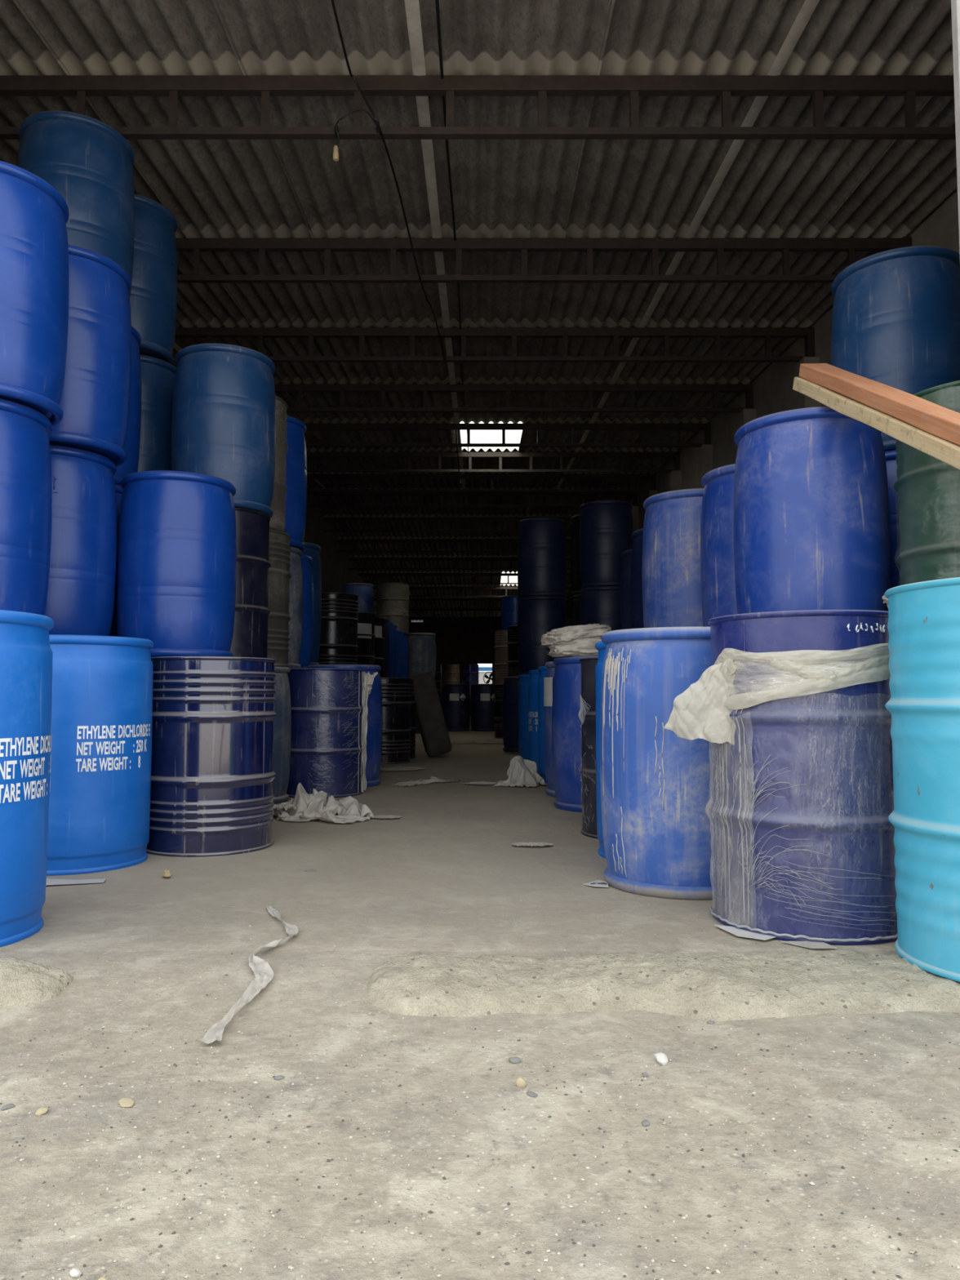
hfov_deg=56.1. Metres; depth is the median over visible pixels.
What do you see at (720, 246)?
roof truss
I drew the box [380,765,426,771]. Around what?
plastic sheet
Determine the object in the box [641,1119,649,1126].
pebble
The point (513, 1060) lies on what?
pebble
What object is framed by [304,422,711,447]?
roof truss
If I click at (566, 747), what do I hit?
drum
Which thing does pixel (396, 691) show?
drum
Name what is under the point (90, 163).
drum
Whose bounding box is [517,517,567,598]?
drum
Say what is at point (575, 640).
pile
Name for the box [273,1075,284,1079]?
pebble
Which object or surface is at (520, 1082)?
pebble
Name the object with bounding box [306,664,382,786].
drum
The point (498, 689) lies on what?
drum
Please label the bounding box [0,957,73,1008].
sand mound
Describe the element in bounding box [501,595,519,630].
drum
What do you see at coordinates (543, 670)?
drum
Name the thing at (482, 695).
drum
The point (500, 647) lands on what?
drum
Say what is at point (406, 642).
drum
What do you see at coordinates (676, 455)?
roof truss
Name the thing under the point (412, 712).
drum
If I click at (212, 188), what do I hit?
ceiling
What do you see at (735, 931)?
paper sheet
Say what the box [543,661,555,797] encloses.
drum
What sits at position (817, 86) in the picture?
roof truss
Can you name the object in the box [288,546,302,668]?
drum
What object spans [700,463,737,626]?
drum
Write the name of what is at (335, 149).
socket
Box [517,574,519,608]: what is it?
drum
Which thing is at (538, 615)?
drum
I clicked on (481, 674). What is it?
wall
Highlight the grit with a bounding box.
[0,893,959,1279]
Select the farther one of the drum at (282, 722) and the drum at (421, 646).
the drum at (421, 646)
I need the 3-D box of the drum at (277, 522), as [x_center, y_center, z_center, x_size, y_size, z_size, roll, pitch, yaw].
[-1.584,-1.143,5.983,0.609,0.880,0.607,-1,-4,9]
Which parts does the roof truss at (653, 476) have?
post, post, post, post, post, post, post, post, post, post, post, post, post, plate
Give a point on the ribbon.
(264, 973)
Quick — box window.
[476,662,493,683]
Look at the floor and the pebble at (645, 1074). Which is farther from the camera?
the floor
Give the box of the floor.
[0,716,895,952]
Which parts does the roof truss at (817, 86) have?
post, post, post, post, post, post, post, post, post, post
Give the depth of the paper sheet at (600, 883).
3.27 m
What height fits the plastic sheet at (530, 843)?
0.011 m
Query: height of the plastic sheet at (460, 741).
0.033 m
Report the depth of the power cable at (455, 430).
14.88 m
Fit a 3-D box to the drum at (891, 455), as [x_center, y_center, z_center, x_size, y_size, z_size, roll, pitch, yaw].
[2.030,-0.388,4.303,0.596,0.930,0.596,0,-4,0]
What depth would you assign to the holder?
5.08 m
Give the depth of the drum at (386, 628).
12.86 m
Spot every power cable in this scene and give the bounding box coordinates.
[330,0,445,362]
[435,0,468,458]
[455,430,461,484]
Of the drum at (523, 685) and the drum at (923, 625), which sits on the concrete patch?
the drum at (923, 625)
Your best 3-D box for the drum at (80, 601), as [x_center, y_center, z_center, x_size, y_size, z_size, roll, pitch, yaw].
[-2.105,-0.431,4.415,0.596,0.930,0.596,-3,-5,42]
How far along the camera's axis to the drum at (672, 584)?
4.88 m
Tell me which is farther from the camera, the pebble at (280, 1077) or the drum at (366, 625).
the drum at (366, 625)
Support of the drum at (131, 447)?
on the drum at (118, 489)
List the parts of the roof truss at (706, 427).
post, post, post, post, post, post, post, post, post, post, post, plate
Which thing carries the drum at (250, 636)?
on the drum
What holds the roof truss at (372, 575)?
attached to the wall at (773, 391)
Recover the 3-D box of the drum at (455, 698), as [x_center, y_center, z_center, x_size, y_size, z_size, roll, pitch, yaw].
[-0.490,1.342,17.911,0.596,0.930,0.596,-2,-4,32]
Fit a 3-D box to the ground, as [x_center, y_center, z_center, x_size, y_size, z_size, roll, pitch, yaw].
[0.000,0.290,-6.721,28.000,0.042,18.620,0,-4,0]
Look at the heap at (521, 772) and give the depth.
6.87 m
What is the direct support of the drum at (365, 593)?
on the drum
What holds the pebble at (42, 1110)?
on the ground
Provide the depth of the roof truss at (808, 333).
9.29 m
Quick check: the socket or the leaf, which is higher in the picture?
the socket
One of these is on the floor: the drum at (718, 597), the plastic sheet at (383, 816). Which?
the plastic sheet at (383, 816)
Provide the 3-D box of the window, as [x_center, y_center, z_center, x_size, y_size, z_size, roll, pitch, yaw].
[0.200,1.485,36.999,0.660,1.080,0.060,0,-4,0]
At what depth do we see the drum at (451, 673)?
30.34 m
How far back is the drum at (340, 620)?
9.33 m
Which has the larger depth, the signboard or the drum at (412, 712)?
the signboard
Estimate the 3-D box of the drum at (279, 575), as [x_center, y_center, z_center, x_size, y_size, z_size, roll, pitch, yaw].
[-1.560,-0.262,5.978,0.597,0.880,0.597,0,-4,0]
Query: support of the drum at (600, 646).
on the floor
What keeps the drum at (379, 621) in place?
on the drum
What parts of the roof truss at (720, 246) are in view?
post, post, post, post, post, post, post, post, post, post, post, plate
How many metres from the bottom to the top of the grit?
0.046 m
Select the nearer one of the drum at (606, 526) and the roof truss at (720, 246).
the roof truss at (720, 246)
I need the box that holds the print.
[590,882,607,884]
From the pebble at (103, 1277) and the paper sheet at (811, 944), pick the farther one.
the paper sheet at (811, 944)
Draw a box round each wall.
[302,495,377,617]
[408,620,501,684]
[478,671,492,684]
[567,190,959,626]
[951,0,959,248]
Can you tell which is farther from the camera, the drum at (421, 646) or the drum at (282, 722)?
the drum at (421, 646)
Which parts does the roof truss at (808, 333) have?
post, post, post, post, post, post, post, post, post, post, post, post, plate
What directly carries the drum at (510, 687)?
on the floor
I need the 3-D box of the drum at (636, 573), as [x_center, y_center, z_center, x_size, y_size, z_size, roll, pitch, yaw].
[1.324,-0.275,6.119,0.597,0.930,0.597,0,-4,0]
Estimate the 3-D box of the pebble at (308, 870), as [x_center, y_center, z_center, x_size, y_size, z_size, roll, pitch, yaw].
[-0.667,0.910,3.550,0.049,0.010,0.028,2,-4,-23]
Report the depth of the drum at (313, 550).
7.78 m
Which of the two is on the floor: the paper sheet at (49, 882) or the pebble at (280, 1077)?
the paper sheet at (49, 882)
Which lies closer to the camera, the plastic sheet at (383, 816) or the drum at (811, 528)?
the drum at (811, 528)
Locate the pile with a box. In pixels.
[540,623,611,657]
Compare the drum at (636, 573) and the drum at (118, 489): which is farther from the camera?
the drum at (636, 573)
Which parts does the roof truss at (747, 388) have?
post, post, post, post, post, post, post, post, post, post, post, plate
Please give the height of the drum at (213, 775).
0.862 m
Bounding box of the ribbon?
[200,905,297,1044]
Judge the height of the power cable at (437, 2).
0.859 m
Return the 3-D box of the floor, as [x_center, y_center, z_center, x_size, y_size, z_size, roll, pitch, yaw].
[-0.175,2.052,21.614,7.650,0.037,38.600,0,-4,0]
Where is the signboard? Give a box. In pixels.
[478,666,492,671]
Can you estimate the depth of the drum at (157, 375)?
5.56 m
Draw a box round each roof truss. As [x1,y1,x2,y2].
[0,75,955,139]
[173,326,814,362]
[175,236,911,283]
[274,383,753,412]
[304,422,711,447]
[306,451,679,472]
[306,473,656,491]
[358,573,571,584]
[373,586,572,596]
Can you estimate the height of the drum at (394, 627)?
0.930 m
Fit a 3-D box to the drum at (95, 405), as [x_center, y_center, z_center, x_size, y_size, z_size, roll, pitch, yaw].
[-2.030,-1.363,4.413,0.597,0.930,0.597,0,-4,0]
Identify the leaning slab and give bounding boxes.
[409,672,451,756]
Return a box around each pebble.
[0,1103,14,1110]
[35,1106,48,1115]
[69,1267,81,1277]
[97,1275,107,1279]
[118,1097,133,1107]
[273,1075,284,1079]
[304,869,317,871]
[508,1057,521,1063]
[515,1076,525,1088]
[526,1091,537,1097]
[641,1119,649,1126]
[642,1071,648,1077]
[654,1052,667,1065]
[706,1020,714,1024]
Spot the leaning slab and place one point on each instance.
(429, 715)
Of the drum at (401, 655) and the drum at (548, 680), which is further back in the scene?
the drum at (401, 655)
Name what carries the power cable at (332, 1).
hanging from the roof truss at (817, 86)
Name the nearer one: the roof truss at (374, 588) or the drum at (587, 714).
the drum at (587, 714)
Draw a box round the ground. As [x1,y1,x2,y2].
[0,950,959,1279]
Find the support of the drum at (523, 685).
on the floor
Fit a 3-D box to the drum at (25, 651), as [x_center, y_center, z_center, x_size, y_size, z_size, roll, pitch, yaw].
[-1.572,0.389,2.621,0.581,0.930,0.580,0,-4,0]
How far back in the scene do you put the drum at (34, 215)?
3.59 m
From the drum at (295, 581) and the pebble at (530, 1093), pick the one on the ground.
the pebble at (530, 1093)
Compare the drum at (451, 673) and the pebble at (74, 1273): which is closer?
the pebble at (74, 1273)
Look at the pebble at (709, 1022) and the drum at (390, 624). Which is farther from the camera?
the drum at (390, 624)
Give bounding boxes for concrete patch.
[365,949,959,1021]
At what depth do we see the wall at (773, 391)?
10.95 m
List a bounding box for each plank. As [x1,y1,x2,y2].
[792,377,959,469]
[799,363,959,445]
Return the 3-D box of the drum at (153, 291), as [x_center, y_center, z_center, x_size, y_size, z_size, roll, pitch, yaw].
[-2.215,-2.218,5.649,0.596,0.930,0.596,2,-4,-31]
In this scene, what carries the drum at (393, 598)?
on the drum at (406, 642)
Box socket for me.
[333,145,338,161]
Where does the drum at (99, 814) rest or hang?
on the floor
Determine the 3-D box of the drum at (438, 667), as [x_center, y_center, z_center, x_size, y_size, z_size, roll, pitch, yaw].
[-1.600,1.275,30.580,0.594,0.880,0.594,-1,-4,20]
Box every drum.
[0,160,69,426]
[0,398,52,615]
[0,609,53,946]
[17,110,134,298]
[44,444,116,635]
[46,634,153,875]
[48,244,131,466]
[109,484,123,636]
[113,325,141,485]
[115,470,236,657]
[129,193,177,364]
[137,354,176,471]
[146,656,276,857]
[171,343,275,518]
[230,506,271,658]
[267,528,291,666]
[269,395,288,532]
[272,666,291,804]
[284,415,306,551]
[286,668,377,798]
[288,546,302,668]
[298,554,313,668]
[302,542,321,665]
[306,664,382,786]
[317,592,359,664]
[342,582,373,613]
[357,612,375,665]
[373,617,384,677]
[376,582,409,634]
[380,677,411,764]
[382,617,390,677]
[388,621,394,677]
[392,624,397,677]
[396,630,404,677]
[403,633,408,677]
[406,632,435,682]
[409,679,416,759]
[435,664,441,690]
[440,684,470,731]
[442,664,460,684]
[461,664,479,690]
[470,684,494,731]
[493,630,507,684]
[493,684,503,738]
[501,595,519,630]
[502,676,519,752]
[506,625,519,676]
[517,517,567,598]
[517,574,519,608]
[517,595,567,674]
[518,674,529,759]
[528,669,539,772]
[537,666,547,783]
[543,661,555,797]
[551,655,598,812]
[577,657,598,839]
[579,500,633,589]
[579,586,620,631]
[595,640,606,858]
[600,626,715,900]
[630,528,644,628]
[642,488,704,627]
[664,609,897,945]
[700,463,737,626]
[733,406,890,613]
[831,245,959,451]
[882,380,959,607]
[884,449,900,588]
[884,577,959,982]
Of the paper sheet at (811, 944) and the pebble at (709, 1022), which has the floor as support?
the paper sheet at (811, 944)
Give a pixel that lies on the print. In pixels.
(590, 882)
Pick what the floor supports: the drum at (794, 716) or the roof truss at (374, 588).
the drum at (794, 716)
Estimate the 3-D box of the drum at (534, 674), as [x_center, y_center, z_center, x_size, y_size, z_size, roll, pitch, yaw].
[0.739,0.745,8.330,0.582,0.930,0.580,0,-4,0]
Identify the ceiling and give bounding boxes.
[0,0,957,622]
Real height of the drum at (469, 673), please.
0.880 m
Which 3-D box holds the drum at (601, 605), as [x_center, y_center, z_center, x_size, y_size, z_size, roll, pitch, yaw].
[1.393,-0.093,9.845,0.596,0.930,0.596,1,-4,-12]
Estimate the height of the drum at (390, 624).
0.930 m
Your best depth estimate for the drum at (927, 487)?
3.18 m
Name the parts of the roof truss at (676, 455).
post, post, post, post, post, post, post, post, post, post, post, post, plate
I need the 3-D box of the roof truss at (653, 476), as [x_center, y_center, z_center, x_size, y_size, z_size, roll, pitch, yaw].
[-0.172,-3.071,17.658,7.235,0.370,0.100,0,-4,0]
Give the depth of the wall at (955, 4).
3.06 m
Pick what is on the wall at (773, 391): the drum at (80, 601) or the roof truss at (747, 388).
the roof truss at (747, 388)
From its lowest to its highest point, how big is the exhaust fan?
0.540 m
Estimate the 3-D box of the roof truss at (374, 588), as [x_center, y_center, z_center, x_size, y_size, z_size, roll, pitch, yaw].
[-0.172,-1.599,30.089,7.235,0.370,0.100,0,-4,0]
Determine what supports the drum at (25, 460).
on the drum
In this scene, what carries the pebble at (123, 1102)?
on the ground
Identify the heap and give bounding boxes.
[272,782,373,822]
[488,755,546,786]
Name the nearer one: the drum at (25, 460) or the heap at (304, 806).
the drum at (25, 460)
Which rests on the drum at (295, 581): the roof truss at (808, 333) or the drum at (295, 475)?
the drum at (295, 475)
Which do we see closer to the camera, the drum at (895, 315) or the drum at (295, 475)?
the drum at (895, 315)
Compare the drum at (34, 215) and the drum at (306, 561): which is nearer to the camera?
the drum at (34, 215)
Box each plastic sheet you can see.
[371,814,400,818]
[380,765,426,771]
[389,776,460,786]
[450,740,503,743]
[460,781,497,785]
[511,841,553,846]
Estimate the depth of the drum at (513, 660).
13.73 m
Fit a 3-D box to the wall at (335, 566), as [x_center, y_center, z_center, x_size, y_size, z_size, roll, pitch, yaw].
[-3.915,-0.646,20.054,0.230,5.265,34.450,0,-4,0]
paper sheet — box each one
[45,878,106,884]
[582,880,608,887]
[714,924,776,940]
[781,941,837,948]
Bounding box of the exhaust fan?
[483,671,494,684]
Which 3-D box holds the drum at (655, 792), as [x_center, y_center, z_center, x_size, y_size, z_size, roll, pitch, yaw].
[0.747,0.434,3.349,0.596,0.930,0.596,1,-4,-16]
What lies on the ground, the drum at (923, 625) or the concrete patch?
the concrete patch
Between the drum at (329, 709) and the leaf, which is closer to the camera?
the leaf
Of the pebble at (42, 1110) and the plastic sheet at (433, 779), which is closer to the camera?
the pebble at (42, 1110)
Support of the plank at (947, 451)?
on the drum at (811, 528)
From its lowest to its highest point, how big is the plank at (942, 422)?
1.984 m
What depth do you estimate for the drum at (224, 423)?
5.11 m
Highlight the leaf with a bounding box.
[162,868,171,877]
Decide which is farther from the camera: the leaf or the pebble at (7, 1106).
the leaf
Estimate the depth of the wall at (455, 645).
37.07 m
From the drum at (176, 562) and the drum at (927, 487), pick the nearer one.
the drum at (927, 487)
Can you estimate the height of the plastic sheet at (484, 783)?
0.020 m
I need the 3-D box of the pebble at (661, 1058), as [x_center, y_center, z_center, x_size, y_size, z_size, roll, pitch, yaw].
[0.357,0.824,1.770,0.026,0.020,0.035,0,-4,0]
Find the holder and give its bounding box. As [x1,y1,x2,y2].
[333,108,379,161]

